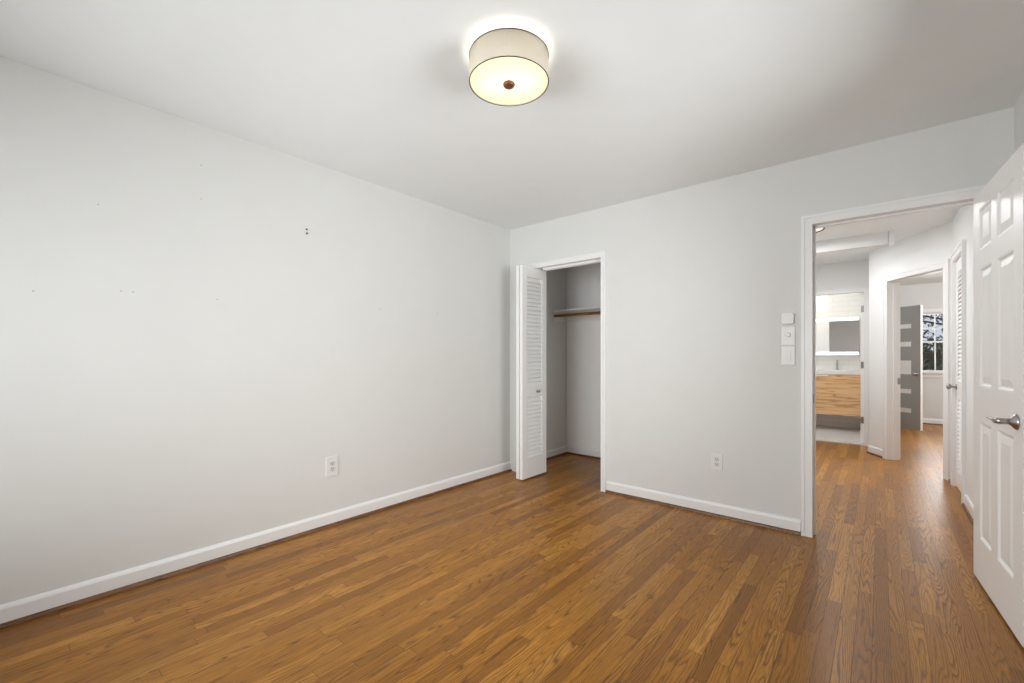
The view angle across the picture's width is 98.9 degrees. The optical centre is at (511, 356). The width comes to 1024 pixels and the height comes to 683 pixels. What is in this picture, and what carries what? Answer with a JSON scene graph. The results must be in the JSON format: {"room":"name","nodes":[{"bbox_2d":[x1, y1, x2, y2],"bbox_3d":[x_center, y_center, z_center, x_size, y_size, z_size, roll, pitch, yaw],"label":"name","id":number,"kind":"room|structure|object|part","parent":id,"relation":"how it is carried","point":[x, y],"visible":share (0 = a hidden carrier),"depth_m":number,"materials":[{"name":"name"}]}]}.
{"room":"empty bedroom","nodes":[
{"label":"empty bedroom","id":0,"kind":"room"},
{"bbox_2d":[0,56,566,604],"bbox_3d":[-1.074,-0.066,3.359,0.120,2.480,5.500,0,0,40],"label":"wall","id":1,"kind":"structure","parent":0,"point":[166,418],"depth_m":2.49,"materials":[{"name":"paint"}]},
{"bbox_2d":[0,461,510,623],"bbox_3d":[-1.365,1.126,2.908,0.014,0.096,4.194,0,0,40],"label":"baseboard","id":2,"kind":"structure","parent":1,"relation":"attached to","point":[30,605],"depth_m":2.46,"materials":[{"name":"paint"}]},
{"bbox_2d":[0,469,511,629],"bbox_3d":[-1.355,1.164,2.900,0.013,0.020,4.194,0,0,40],"label":"trim","id":3,"kind":"structure","parent":1,"relation":"attached to","point":[170,574],"depth_m":2.46,"materials":[{"name":"wood"}]},
{"bbox_2d":[326,456,337,476],"bbox_3d":[-1.253,0.762,3.046,0.010,0.135,0.086,0,0,40],"label":"wall outlet","id":4,"kind":"object","parent":1,"relation":"attached to","point":[331,462],"visible":1,"depth_m":3.04,"materials":[{"name":"white plastic"}]},
{"bbox_2d":[0,424,1023,682],"bbox_3d":[3.214,1.208,3.667,6.400,0.092,11.650,0,0,40],"label":"floor","id":5,"kind":"structure","parent":0,"point":[550,576],"depth_m":2.11,"materials":[{"name":"brown wood"}]},
{"bbox_2d":[816,439,863,444],"bbox_3d":[4.401,1.167,6.048,0.718,0.014,0.073,0,0,40],"label":"threshold","id":6,"kind":"object","parent":5,"relation":"on","point":[816,439],"visible":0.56,"depth_m":5.96,"materials":[{"name":"white ceramic"}]},
{"bbox_2d":[0,0,1023,285],"bbox_3d":[3.214,-1.341,3.667,6.400,0.130,11.650,0,0,40],"label":"ceiling","id":7,"kind":"structure","parent":0,"point":[642,98],"depth_m":2.08,"materials":[{"name":"paint"}]},
{"bbox_2d":[469,28,548,105],"bbox_3d":[-0.013,-1.231,1.883,0.343,0.150,0.343,0,0,40],"label":"ceiling light","id":8,"kind":"object","parent":7,"relation":"attached to","point":[508,66],"visible":1,"depth_m":1.80,"materials":[{"name":"white fabric"}]},
{"bbox_2d":[470,57,547,103],"bbox_3d":[-0.013,-1.181,1.883,0.331,0.002,0.331,0,0,40],"label":"diffuser","id":9,"kind":"object","parent":8,"relation":"attached to","point":[488,75],"depth_m":1.86,"materials":[{"name":"white glass"}]},
{"bbox_2d":[816,230,893,253],"bbox_3d":[3.451,-1.208,4.836,1.158,0.135,0.115,0,0,40],"label":"beam","id":10,"kind":"structure","parent":7,"relation":"attached to","point":[883,238],"depth_m":4.63,"materials":[{"name":"paint"}]},
{"bbox_2d":[567,263,600,449],"bbox_3d":[1.363,-0.066,4.825,1.724,2.480,0.120,0,0,40],"label":"wall","id":11,"kind":"structure","parent":0,"point":[584,281],"depth_m":5.18,"materials":[{"name":"paint"}]},
{"bbox_2d":[553,306,600,321],"bbox_3d":[1.229,-0.483,4.666,1.721,0.124,0.291,0,0,40],"label":"closet shelf","id":12,"kind":"object","parent":11,"relation":"attached to","point":[596,308],"visible":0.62,"depth_m":5.10,"materials":[{"name":"paint"}]},
{"bbox_2d":[554,311,600,316],"bbox_3d":[1.151,-0.476,4.569,1.710,0.033,0.033,0,0,40],"label":"closet rod","id":13,"kind":"object","parent":12,"relation":"attached to","point":[596,312],"visible":0.34,"depth_m":4.90,"materials":[{"name":"brown wood"}]},
{"bbox_2d":[510,107,1013,519],"bbox_3d":[1.412,-0.066,3.391,3.644,2.480,0.120,0,0,40],"label":"wall","id":14,"kind":"structure","parent":0,"point":[702,278],"depth_m":3.21,"materials":[{"name":"paint"}]},
{"bbox_2d":[516,265,545,479],"bbox_3d":[0.203,0.147,4.267,0.110,2.022,0.395,0,0,40],"label":"door","id":15,"kind":"structure","parent":14,"relation":"in","point":[530,281],"depth_m":4.21,"materials":[{"name":"paint"}]},
{"bbox_2d":[525,251,606,491],"bbox_3d":[0.503,0.129,4.140,0.915,2.090,0.143,0,0,40],"label":"trim","id":16,"kind":"structure","parent":14,"relation":"attached to","point":[602,255],"depth_m":3.81,"materials":[{"name":"paint"}]},
{"bbox_2d":[543,259,600,270],"bbox_3d":[0.570,-0.858,4.097,0.659,0.021,0.047,0,0,40],"label":"track","id":17,"kind":"object","parent":14,"relation":"attached to","point":[597,260],"visible":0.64,"depth_m":4.08,"materials":[{"name":"metal"}]},
{"bbox_2d":[546,445,600,457],"bbox_3d":[1.020,1.126,4.417,1.724,0.096,0.946,0,0,40],"label":"baseboard","id":18,"kind":"structure","parent":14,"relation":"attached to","point":[585,451],"depth_m":5.16,"materials":[{"name":"paint"}]},
{"bbox_2d":[546,452,600,459],"bbox_3d":[1.020,1.164,4.417,1.724,0.020,0.946,0,0,40],"label":"trim","id":19,"kind":"structure","parent":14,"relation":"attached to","point":[561,454],"depth_m":5.14,"materials":[{"name":"wood"}]},
{"bbox_2d":[605,490,800,534],"bbox_3d":[1.354,1.164,3.334,1.417,0.020,0.013,0,0,40],"label":"trim","id":20,"kind":"structure","parent":14,"relation":"attached to","point":[607,491],"depth_m":3.24,"materials":[{"name":"wood"}]},
{"bbox_2d":[606,481,800,531],"bbox_3d":[1.363,1.126,3.345,1.417,0.096,0.014,0,0,40],"label":"baseboard","id":21,"kind":"structure","parent":14,"relation":"attached to","point":[717,508],"depth_m":3.25,"materials":[{"name":"paint"}]},
{"bbox_2d":[711,453,722,470],"bbox_3d":[1.509,0.775,3.225,0.077,0.116,0.010,0,0,40],"label":"wall outlet","id":22,"kind":"object","parent":14,"relation":"attached to","point":[716,459],"visible":1,"depth_m":3.22,"materials":[{"name":"white plastic"}]},
{"bbox_2d":[781,313,793,323],"bbox_3d":[1.848,-0.256,2.934,0.072,0.074,0.018,0,0,40],"label":"wall sensor","id":23,"kind":"object","parent":14,"relation":"attached to","point":[786,318],"visible":1,"depth_m":2.93,"materials":[{"name":"white plastic"}]},
{"bbox_2d":[781,346,794,364],"bbox_3d":[1.851,-0.009,2.936,0.080,0.126,0.012,0,0,40],"label":"light switch","id":24,"kind":"object","parent":14,"relation":"attached to","point":[787,352],"visible":1,"depth_m":2.93,"materials":[{"name":"white plastic"}]},
{"bbox_2d":[781,326,794,344],"bbox_3d":[1.849,-0.141,2.933,0.080,0.126,0.018,0,0,40],"label":"dimmer switch","id":25,"kind":"object","parent":14,"relation":"attached to","point":[787,332],"visible":1,"depth_m":2.93,"materials":[{"name":"white plastic"}]},
{"bbox_2d":[801,185,984,537],"bbox_3d":[2.283,0.127,2.644,0.885,2.094,0.143,0,0,40],"label":"trim","id":26,"kind":"structure","parent":14,"relation":"attached to","point":[960,197],"depth_m":2.85,"materials":[{"name":"paint"}]},
{"bbox_2d":[816,293,860,428],"bbox_3d":[5.188,-0.051,7.475,1.560,2.450,0.120,0,0,40],"label":"wall","id":27,"kind":"structure","parent":0,"point":[841,305],"depth_m":7.22,"materials":[{"name":"white tile"}]},
{"bbox_2d":[816,317,858,354],"bbox_3d":[5.143,-0.330,7.343,1.060,0.602,0.136,0,0,40],"label":"mirror","id":28,"kind":"object","parent":27,"relation":"attached to","point":[834,336],"visible":0.62,"depth_m":7.13,"materials":[{"name":"white mirror"}]},
{"bbox_3d":[4.962,-0.331,7.421,0.673,0.500,0.011,0,0,40],"label":"white door","id":29,"kind":"part","parent":28,"relation":"part of","materials":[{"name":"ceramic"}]},
{"bbox_3d":[5.368,-0.331,7.081,0.375,0.500,0.009,0,0,40],"label":"mirror door","id":30,"kind":"part","parent":28,"relation":"part of","materials":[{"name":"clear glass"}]},
{"bbox_2d":[816,369,860,416],"bbox_3d":[5.024,0.564,7.197,1.153,0.700,0.512,0,0,40],"label":"vanity","id":31,"kind":"object","parent":27,"relation":"attached to","point":[838,392],"visible":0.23,"depth_m":6.83,"materials":[{"name":"brown wood"}]},
{"bbox_3d":[4.875,0.434,7.020,1.141,0.304,0.020,0,0,40],"label":"drawer","id":32,"kind":"part","parent":31,"relation":"part of","materials":[{"name":"brown wood"}]},
{"bbox_3d":[4.875,0.750,7.020,1.141,0.323,0.020,0,0,40],"label":"drawer","id":33,"kind":"part","parent":31,"relation":"part of","materials":[{"name":"brown wood"}]},
{"bbox_2d":[816,369,860,374],"bbox_3d":[5.025,0.245,7.198,1.153,0.062,0.510,0,0,40],"label":"basin","id":34,"kind":"object","parent":31,"relation":"in","point":[818,371],"depth_m":6.83,"materials":[{"name":"white ceramic"}]},
{"bbox_2d":[816,260,868,290],"bbox_3d":[4.014,-0.051,6.078,1.560,2.450,0.610,0,0,40],"label":"wall","id":35,"kind":"structure","parent":0,"point":[854,274],"depth_m":5.93,"materials":[{"name":"paint"}]},
{"bbox_2d":[816,287,868,445],"bbox_3d":[4.405,0.131,6.054,0.824,2.086,0.143,0,0,40],"label":"trim","id":36,"kind":"structure","parent":35,"relation":"attached to","point":[865,290],"depth_m":5.76,"materials":[{"name":"paint"}]},
{"bbox_2d":[861,293,863,442],"bbox_3d":[4.913,0.151,6.126,0.038,2.005,0.708,0,0,40],"label":"door","id":37,"kind":"structure","parent":35,"relation":"in","point":[862,294],"depth_m":5.86,"materials":[{"name":"paint"}]},
{"bbox_2d":[869,222,951,448],"bbox_3d":[4.311,-0.051,4.714,0.120,2.450,1.245,0,0,9],"label":"wall","id":38,"kind":"structure","parent":0,"point":[933,245],"depth_m":5.11,"materials":[{"name":"paint"}]},
{"bbox_2d":[882,259,949,479],"bbox_3d":[4.280,0.124,4.596,0.143,2.100,0.925,0,0,9],"label":"trim","id":39,"kind":"structure","parent":38,"relation":"attached to","point":[890,284],"depth_m":4.98,"materials":[{"name":"paint"}]},
{"bbox_2d":[867,451,972,524],"bbox_3d":[3.717,1.164,3.812,0.424,0.020,3.276,0,0,29],"label":"trim","id":40,"kind":"structure","parent":38,"relation":"attached to","point":[963,504],"depth_m":3.35,"materials":[{"name":"wood"}]},
{"bbox_2d":[868,445,972,517],"bbox_3d":[3.729,1.126,3.807,0.425,0.096,3.283,0,0,29],"label":"baseboard","id":41,"kind":"structure","parent":38,"relation":"attached to","point":[875,450],"depth_m":3.42,"materials":[{"name":"paint"}]},
{"bbox_2d":[900,282,942,419],"bbox_3d":[7.998,-0.051,7.072,3.460,2.450,0.120,0,0,40],"label":"wall","id":42,"kind":"structure","parent":0,"point":[930,295],"depth_m":7.61,"materials":[{"name":"paint"}]},
{"bbox_2d":[923,308,942,377],"bbox_3d":[7.407,-0.236,7.533,0.720,1.190,0.175,0,0,40],"label":"window","id":43,"kind":"structure","parent":42,"relation":"in","point":[935,373],"depth_m":7.60,"materials":[{"name":"paint"}]},
{"bbox_3d":[7.439,-0.506,7.572,0.564,0.514,0.030,0,0,40],"label":"sash","id":44,"kind":"part","parent":43,"relation":"part of","materials":[{"name":"paint"}]},
{"bbox_3d":[7.418,-0.007,7.546,0.564,0.532,0.030,0,0,40],"label":"sash","id":45,"kind":"part","parent":43,"relation":"part of","materials":[{"name":"paint"}]},
{"bbox_2d":[923,418,942,423],"bbox_3d":[7.947,1.126,7.027,3.240,0.096,0.014,0,0,40],"label":"baseboard","id":46,"kind":"structure","parent":42,"relation":"attached to","point":[935,421],"depth_m":7.57,"materials":[{"name":"paint"}]},
{"bbox_2d":[952,89,1023,502],"bbox_3d":[2.056,-0.066,1.531,0.136,2.480,6.730,0,0,40],"label":"wall","id":47,"kind":"structure","parent":0,"point":[962,223],"depth_m":3.33,"materials":[{"name":"paint"}]},
{"bbox_2d":[946,257,960,491],"bbox_3d":[3.810,0.152,3.740,0.102,2.013,0.607,0,0,40],"label":"door","id":48,"kind":"structure","parent":47,"relation":"in","point":[957,386],"depth_m":3.88,"materials":[{"name":"paint"}]},
{"bbox_3d":[3.965,0.269,3.950,0.068,0.054,0.054,0,0,40],"label":"knob","id":49,"kind":"part","parent":48,"relation":"part of","materials":[{"name":"metal"}]},
{"bbox_2d":[950,239,965,503],"bbox_3d":[3.851,0.122,3.713,0.125,2.104,0.740,0,0,40],"label":"trim","id":50,"kind":"structure","parent":47,"relation":"attached to","point":[960,250],"depth_m":3.80,"materials":[{"name":"paint"}]},
{"bbox_2d":[973,143,1023,646],"bbox_3d":[2.271,0.154,2.057,0.116,2.015,0.763,0,0,40],"label":"door","id":51,"kind":"structure","parent":47,"relation":"in","point":[998,208],"depth_m":2.01,"materials":[{"name":"paint"}]},
{"bbox_3d":[2.072,0.269,1.865,0.052,0.025,0.113,0,0,36],"label":"lever","id":52,"kind":"part","parent":51,"relation":"part of","materials":[{"name":"silver metal"}]},
{"bbox_3d":[2.073,0.269,1.810,0.022,0.066,0.066,0,0,36],"label":"handle","id":53,"kind":"part","parent":51,"relation":"part of","materials":[{"name":"silver metal"}]},
{"bbox_3d":[5.721,-0.051,6.974,0.100,2.450,2.960,0,0,40],"label":"wall","id":54,"kind":"structure","parent":0,"visible":0},
{"bbox_2d":[900,305,922,430],"bbox_3d":[6.377,0.173,7.255,0.170,1.978,0.760,0,0,-11],"label":"door","id":55,"kind":"structure","parent":54,"relation":"in","point":[911,317],"depth_m":7.03,"materials":[{"name":"grey paint"}]},
{"label":"outside","id":56,"kind":"structure","parent":0,"visible":0},
{"bbox_3d":[17.879,1.724,18.152,32.000,0.100,29.200,0,0,40],"label":"lawn","id":57,"kind":"structure","parent":56,"visible":0},
{"bbox_2d":[923,330,942,369],"bbox_3d":[10.189,0.482,10.569,3.887,2.987,4.229,0,0,40],"label":"tree","id":58,"kind":"object","parent":57,"relation":"on","point":[928,354],"visible":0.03,"depth_m":10.22,"materials":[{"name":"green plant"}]},
{"bbox_2d":[923,314,942,350],"bbox_3d":[14.372,-1.554,13.703,6.729,6.464,6.733,0,0,-33],"label":"tree","id":59,"kind":"object","parent":57,"relation":"on","point":[924,316],"visible":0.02,"depth_m":14.43,"materials":[{"name":"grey plant"}]}
]}

